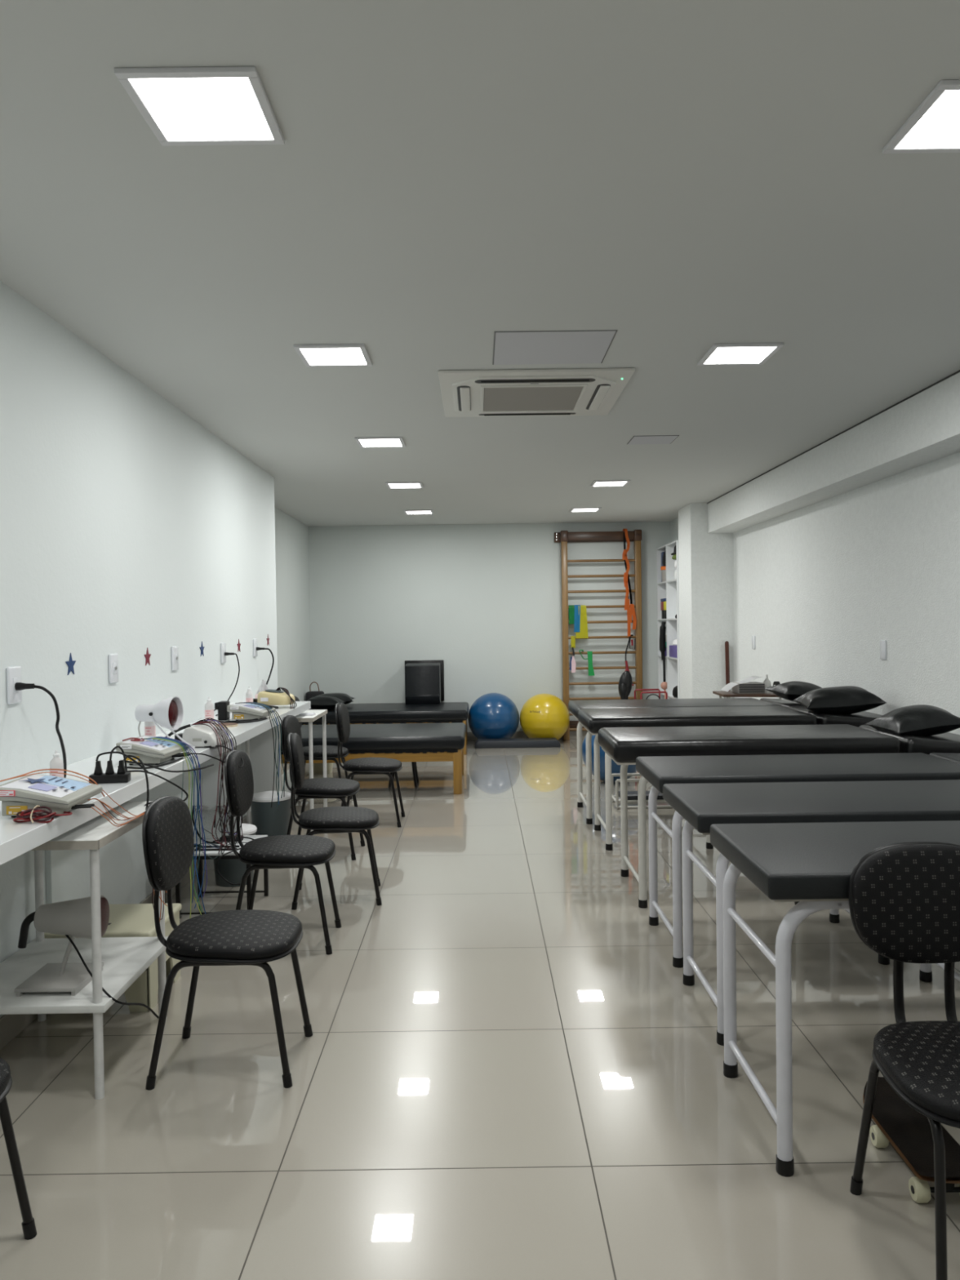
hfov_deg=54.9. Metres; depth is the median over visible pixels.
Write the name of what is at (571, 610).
band
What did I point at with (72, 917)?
lamp
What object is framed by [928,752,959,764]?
cushion
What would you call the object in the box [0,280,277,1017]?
wall
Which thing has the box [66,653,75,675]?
sticker
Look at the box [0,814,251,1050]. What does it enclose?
baseboard
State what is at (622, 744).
cushion
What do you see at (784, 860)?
cushion
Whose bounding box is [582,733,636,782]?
exercise ball
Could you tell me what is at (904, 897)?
padded chair
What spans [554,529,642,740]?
wall bars
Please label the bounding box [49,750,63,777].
bottle
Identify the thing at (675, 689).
bag
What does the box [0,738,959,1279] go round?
floor
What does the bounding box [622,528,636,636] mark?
strap
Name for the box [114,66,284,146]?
recessed light
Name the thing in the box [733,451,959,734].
wall
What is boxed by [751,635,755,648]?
switch plate
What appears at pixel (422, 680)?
cushion
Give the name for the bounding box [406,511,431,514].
diffuser
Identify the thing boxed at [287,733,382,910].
padded chair
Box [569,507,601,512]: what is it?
recessed light
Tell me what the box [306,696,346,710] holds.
pillow
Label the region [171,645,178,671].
wall socket
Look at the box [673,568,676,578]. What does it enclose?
bag
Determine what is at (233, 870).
waste bin
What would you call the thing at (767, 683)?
head
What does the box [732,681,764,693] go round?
device
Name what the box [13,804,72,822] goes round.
lead
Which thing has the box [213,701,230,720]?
adapter
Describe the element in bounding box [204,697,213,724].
bottle
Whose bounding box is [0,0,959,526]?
ceiling
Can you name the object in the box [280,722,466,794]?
bench
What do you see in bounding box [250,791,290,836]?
waste bin
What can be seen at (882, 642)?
switch plate
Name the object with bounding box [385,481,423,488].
recessed light
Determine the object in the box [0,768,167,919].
device
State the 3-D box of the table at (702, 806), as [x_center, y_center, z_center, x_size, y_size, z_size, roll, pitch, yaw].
[1.643,0.926,3.267,1.876,0.768,0.582,-1,1,0]
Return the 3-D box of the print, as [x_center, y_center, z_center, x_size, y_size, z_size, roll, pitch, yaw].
[-1.294,0.477,2.584,0.046,0.018,0.002,-1,1,-1]
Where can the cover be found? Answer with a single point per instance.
(208, 812)
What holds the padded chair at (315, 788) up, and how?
on the floor
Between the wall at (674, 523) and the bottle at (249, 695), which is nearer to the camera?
the bottle at (249, 695)
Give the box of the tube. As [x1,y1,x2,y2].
[625,634,635,685]
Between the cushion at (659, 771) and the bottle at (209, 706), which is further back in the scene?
the bottle at (209, 706)
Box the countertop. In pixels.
[0,701,311,870]
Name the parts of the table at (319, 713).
leg, leg, leg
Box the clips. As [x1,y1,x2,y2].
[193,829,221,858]
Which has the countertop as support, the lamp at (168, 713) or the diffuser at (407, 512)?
the lamp at (168, 713)
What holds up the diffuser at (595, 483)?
attached to the recessed light at (597, 482)
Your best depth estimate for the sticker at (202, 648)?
5.38 m
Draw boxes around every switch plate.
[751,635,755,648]
[880,640,886,659]
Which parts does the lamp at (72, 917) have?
handle, plate, stem, lamp shade, bulb, power cord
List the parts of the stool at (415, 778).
leg, leg, leg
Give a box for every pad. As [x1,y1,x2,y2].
[298,712,315,715]
[404,660,444,701]
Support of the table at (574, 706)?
on the floor
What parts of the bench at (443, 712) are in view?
mattress, leg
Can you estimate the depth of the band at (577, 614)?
10.90 m
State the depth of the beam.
5.73 m
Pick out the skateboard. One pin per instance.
(908, 1131)
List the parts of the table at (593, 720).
board, leg, cross rail, leg, leg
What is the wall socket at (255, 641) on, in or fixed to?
attached to the wall at (128, 526)
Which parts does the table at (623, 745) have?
board, leg, cross rail, leg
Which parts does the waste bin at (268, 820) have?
lid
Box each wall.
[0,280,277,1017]
[274,506,311,701]
[308,521,670,732]
[670,517,678,542]
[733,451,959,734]
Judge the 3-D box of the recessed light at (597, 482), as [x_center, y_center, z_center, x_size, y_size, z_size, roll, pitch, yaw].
[1.108,-1.335,7.881,0.300,0.012,0.300,-1,1,0]
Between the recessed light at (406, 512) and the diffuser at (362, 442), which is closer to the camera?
the diffuser at (362, 442)
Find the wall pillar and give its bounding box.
[678,502,734,698]
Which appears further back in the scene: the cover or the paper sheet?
the paper sheet
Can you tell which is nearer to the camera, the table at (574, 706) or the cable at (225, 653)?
the cable at (225, 653)
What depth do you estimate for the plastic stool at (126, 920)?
3.41 m
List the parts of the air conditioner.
grille frame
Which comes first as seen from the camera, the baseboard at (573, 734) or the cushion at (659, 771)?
the cushion at (659, 771)
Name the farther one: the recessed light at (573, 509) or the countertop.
the recessed light at (573, 509)
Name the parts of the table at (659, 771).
leg, cross rail, cross rail, leg, leg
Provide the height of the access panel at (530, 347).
0.004 m
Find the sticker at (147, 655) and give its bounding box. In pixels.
[144,647,151,665]
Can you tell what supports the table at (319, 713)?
on the floor
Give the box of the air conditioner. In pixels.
[437,368,635,417]
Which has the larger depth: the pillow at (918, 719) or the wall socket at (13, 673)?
the pillow at (918, 719)
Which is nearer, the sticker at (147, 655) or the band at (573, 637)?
the sticker at (147, 655)
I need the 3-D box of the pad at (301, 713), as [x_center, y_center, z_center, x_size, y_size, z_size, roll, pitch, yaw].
[-1.198,0.516,6.417,0.100,0.012,0.080,-1,1,0]
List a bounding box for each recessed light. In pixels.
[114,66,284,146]
[293,343,372,367]
[354,436,405,448]
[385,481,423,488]
[403,510,434,514]
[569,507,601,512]
[590,480,630,487]
[697,342,783,365]
[881,80,959,153]
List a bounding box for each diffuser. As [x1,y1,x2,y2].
[128,77,273,139]
[300,347,366,364]
[359,439,402,446]
[389,483,420,488]
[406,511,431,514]
[572,508,598,511]
[593,481,626,486]
[704,346,775,363]
[895,89,959,147]
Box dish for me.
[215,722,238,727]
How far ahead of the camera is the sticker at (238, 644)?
6.20 m
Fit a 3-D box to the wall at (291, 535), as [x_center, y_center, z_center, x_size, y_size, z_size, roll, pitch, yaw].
[-2.082,-0.032,9.210,0.120,2.578,3.630,-1,1,0]
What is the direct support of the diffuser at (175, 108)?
attached to the recessed light at (183, 106)
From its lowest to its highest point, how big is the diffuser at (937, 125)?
0.006 m
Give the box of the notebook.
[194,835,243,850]
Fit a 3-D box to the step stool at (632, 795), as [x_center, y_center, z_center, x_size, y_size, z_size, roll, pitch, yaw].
[1.389,1.139,7.004,0.762,0.221,0.282,-1,1,0]
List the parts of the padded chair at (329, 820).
backrest, leg, leg, seat, leg, leg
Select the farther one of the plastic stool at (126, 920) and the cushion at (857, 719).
the cushion at (857, 719)
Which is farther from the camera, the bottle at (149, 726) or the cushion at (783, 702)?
the cushion at (783, 702)
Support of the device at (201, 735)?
on the countertop
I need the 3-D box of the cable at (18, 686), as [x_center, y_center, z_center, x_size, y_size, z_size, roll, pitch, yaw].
[-1.446,0.320,3.087,0.136,0.347,0.371,-2,1,-36]
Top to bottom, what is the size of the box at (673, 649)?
0.130 m
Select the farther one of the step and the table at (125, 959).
the step
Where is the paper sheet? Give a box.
[720,675,761,691]
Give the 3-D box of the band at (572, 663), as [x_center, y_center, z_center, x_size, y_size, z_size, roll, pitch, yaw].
[1.095,0.234,10.904,0.075,0.303,0.026,0,1,17]
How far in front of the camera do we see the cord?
4.33 m
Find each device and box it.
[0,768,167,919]
[115,735,244,918]
[164,717,242,854]
[220,702,285,807]
[253,687,297,708]
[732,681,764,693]
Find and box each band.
[568,604,574,624]
[569,647,576,672]
[570,635,575,648]
[573,604,580,632]
[575,604,588,638]
[578,649,595,675]
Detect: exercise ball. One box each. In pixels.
[467,693,519,738]
[519,693,569,739]
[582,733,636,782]
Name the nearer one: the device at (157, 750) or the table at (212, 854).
the device at (157, 750)
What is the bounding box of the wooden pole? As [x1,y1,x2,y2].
[724,640,729,690]
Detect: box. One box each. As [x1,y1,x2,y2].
[660,601,663,610]
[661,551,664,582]
[663,601,666,609]
[663,609,666,618]
[669,644,677,657]
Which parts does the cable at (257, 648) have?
cord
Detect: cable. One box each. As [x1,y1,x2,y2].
[14,682,66,777]
[215,652,239,715]
[256,647,274,684]
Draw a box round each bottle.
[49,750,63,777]
[144,721,155,737]
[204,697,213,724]
[245,686,253,702]
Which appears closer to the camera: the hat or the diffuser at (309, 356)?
the diffuser at (309, 356)
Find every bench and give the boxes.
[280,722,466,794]
[302,702,468,755]
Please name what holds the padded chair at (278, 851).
on the floor
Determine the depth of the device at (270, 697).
5.95 m
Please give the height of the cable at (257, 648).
0.379 m
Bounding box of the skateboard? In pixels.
[862,1076,959,1203]
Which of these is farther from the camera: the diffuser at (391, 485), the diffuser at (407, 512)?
the diffuser at (407, 512)
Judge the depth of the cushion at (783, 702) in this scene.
6.64 m
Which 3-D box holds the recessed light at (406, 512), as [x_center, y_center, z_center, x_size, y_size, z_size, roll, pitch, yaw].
[-0.641,-1.343,9.717,0.300,0.012,0.300,-1,1,0]
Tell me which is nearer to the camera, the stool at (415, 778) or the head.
the head
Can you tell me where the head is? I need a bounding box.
[762,674,771,693]
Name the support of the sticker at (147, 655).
attached to the wall at (128, 526)
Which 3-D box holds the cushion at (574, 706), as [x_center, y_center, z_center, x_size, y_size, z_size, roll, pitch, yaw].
[1.374,0.495,6.651,1.415,0.090,0.695,-1,1,0]
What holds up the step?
on the floor
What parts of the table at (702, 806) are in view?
leg, cross rail, cross rail, leg, leg, cross rail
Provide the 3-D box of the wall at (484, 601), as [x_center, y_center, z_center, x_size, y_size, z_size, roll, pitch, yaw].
[0.307,-0.097,11.091,4.910,2.578,0.120,-1,1,0]
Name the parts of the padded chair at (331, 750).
backrest, seat, leg, leg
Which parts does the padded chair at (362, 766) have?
backrest, leg, leg, seat, leg, leg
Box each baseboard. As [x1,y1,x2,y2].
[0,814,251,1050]
[466,730,587,740]
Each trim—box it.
[44,849,59,903]
[706,369,959,503]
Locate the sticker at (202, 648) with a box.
[200,641,204,656]
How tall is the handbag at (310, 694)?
0.273 m
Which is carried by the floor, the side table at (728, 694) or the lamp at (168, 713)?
the side table at (728, 694)
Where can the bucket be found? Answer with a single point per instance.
(663, 569)
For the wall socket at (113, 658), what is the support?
attached to the wall at (128, 526)
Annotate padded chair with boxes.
[0,1057,36,1239]
[142,795,312,1090]
[224,750,341,955]
[280,715,364,860]
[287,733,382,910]
[294,696,352,799]
[334,702,404,827]
[848,841,959,1279]
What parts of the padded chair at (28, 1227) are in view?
seat, leg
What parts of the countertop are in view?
support panel, support panel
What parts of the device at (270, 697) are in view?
control panel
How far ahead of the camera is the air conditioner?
4.62 m
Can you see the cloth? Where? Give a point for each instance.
(674, 642)
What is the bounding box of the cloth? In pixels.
[672,639,676,645]
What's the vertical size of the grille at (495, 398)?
0.005 m
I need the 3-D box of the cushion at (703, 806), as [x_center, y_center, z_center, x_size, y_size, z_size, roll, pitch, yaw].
[1.380,0.578,3.259,1.360,0.063,0.580,-1,1,0]
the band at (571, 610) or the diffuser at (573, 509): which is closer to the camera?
the diffuser at (573, 509)
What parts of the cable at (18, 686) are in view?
cord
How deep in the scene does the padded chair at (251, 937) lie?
2.85 m
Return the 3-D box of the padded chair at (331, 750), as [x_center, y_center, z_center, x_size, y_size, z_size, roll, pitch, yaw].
[-1.258,0.859,7.233,0.457,0.847,0.398,-1,1,0]
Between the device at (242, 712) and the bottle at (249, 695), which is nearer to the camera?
the device at (242, 712)
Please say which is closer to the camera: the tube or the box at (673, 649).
the box at (673, 649)
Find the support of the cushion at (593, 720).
on the table at (593, 720)
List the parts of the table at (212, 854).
leg, leg, foot rail, leg, leg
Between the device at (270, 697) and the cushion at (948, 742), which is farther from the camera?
the device at (270, 697)
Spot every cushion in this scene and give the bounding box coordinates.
[404,662,440,704]
[568,697,781,718]
[577,706,817,733]
[598,724,901,762]
[635,752,959,793]
[662,779,959,833]
[710,820,959,899]
[760,697,804,707]
[788,706,882,727]
[858,724,959,755]
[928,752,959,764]
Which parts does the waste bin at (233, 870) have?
lid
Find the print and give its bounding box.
[8,807,25,813]
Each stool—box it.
[44,902,182,1011]
[388,761,418,786]
[611,773,672,808]
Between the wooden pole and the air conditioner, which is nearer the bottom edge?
the wooden pole
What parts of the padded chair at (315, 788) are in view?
backrest, leg, leg, seat, leg, leg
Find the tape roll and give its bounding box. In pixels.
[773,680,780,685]
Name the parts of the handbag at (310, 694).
bag handle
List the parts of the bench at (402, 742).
mattress, leg, leg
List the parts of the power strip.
cord, cord, cord, cord, cord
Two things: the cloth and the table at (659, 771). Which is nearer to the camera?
the table at (659, 771)
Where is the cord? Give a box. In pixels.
[213,826,253,884]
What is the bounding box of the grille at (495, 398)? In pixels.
[483,386,582,411]
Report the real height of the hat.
0.100 m
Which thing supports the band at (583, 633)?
hanging from the wall bars
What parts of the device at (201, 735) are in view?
port panel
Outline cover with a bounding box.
[191,805,241,844]
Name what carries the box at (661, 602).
on the box
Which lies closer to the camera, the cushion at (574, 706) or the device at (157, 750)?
the device at (157, 750)
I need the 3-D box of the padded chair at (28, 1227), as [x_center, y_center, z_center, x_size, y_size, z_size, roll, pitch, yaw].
[-1.251,0.951,1.938,0.457,0.847,0.398,-1,1,0]
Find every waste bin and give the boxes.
[213,823,257,887]
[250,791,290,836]
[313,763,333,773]
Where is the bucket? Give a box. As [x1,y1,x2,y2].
[660,565,666,582]
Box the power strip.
[88,746,213,809]
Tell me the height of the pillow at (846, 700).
0.181 m
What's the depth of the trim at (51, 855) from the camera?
3.42 m
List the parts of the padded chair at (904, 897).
leg, backrest, seat, leg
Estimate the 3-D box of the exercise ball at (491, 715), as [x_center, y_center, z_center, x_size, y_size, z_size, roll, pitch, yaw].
[0.159,0.907,10.728,0.596,0.587,0.596,-1,1,4]
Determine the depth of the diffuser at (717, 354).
4.11 m
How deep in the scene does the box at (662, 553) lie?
10.94 m
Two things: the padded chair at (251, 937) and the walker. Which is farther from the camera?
the walker
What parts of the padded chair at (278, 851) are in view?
backrest, leg, leg, seat, leg, leg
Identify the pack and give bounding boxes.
[254,680,268,698]
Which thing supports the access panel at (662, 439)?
attached to the ceiling
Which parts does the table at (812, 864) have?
leg, cross rail, cross rail, leg, board, rail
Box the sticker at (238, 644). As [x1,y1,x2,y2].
[236,639,240,652]
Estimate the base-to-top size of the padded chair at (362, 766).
0.847 m
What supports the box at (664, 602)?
on the box at (664, 611)
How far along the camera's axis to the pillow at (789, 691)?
6.46 m
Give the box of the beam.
[707,372,959,533]
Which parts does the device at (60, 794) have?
lid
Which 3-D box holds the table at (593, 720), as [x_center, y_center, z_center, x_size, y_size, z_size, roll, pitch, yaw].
[1.619,0.859,5.912,1.913,0.812,0.665,-1,1,0]
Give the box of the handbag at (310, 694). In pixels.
[306,681,324,701]
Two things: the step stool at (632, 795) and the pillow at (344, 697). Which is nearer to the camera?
the step stool at (632, 795)
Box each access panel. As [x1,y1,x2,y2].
[492,329,617,364]
[626,435,679,444]
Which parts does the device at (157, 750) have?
lid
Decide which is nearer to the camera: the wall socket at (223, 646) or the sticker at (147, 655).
the sticker at (147, 655)
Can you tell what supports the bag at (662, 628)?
hanging from the shelf unit
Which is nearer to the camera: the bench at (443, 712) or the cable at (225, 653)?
the cable at (225, 653)
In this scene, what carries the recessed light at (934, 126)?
in the ceiling
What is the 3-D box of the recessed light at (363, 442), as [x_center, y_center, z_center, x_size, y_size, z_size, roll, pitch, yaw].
[-0.641,-1.278,5.977,0.300,0.012,0.300,-1,1,0]
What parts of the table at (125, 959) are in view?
leg, shelf, leg, leg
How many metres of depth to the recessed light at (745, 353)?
4.09 m
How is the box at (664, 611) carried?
on the shelf unit
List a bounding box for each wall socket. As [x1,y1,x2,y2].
[6,666,22,704]
[108,653,118,683]
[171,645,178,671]
[220,642,226,663]
[253,638,257,657]
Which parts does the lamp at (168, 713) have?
power cord, lamp shade, bulb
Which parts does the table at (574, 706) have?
leg, cross rail, leg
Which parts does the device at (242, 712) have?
lid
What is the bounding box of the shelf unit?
[656,540,679,698]
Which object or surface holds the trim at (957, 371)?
attached to the ceiling
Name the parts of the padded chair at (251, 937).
backrest, leg, leg, seat, leg, leg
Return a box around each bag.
[659,621,666,698]
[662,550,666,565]
[672,685,677,697]
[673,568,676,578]
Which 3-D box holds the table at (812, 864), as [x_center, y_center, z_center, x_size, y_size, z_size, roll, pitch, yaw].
[1.645,0.938,2.549,1.876,0.770,0.587,-1,1,0]
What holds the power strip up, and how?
on the countertop
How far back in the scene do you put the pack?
6.32 m
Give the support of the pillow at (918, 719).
on the table at (623, 745)
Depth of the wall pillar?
9.35 m
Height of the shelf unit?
2.260 m
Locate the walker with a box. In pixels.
[634,688,667,699]
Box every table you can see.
[0,800,168,1099]
[175,835,268,918]
[244,709,327,831]
[568,697,804,824]
[577,706,882,850]
[598,724,959,908]
[635,752,959,968]
[662,779,959,1045]
[710,820,959,1177]
[712,690,782,698]
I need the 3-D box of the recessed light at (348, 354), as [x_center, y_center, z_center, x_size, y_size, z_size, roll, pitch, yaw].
[-0.638,-1.245,4.047,0.300,0.012,0.300,-1,1,0]
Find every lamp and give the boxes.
[14,895,159,1018]
[134,696,195,751]
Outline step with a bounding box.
[475,737,559,748]
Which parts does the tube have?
handle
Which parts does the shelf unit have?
panel, panel, panel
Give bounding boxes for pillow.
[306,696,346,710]
[316,693,355,704]
[764,680,822,701]
[793,685,886,714]
[864,704,959,736]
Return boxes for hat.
[671,545,675,555]
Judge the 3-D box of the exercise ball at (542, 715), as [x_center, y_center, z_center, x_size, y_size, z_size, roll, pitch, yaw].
[0.750,0.907,10.729,0.580,0.571,0.580,0,1,26]
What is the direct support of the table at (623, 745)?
on the floor
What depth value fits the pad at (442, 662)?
10.99 m
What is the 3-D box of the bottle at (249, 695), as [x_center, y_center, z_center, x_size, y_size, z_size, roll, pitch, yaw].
[-1.444,0.369,5.783,0.045,0.155,0.046,-1,1,0]
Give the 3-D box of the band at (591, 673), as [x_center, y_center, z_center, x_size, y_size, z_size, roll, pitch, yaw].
[1.262,0.267,10.915,0.181,0.312,0.050,-1,1,0]

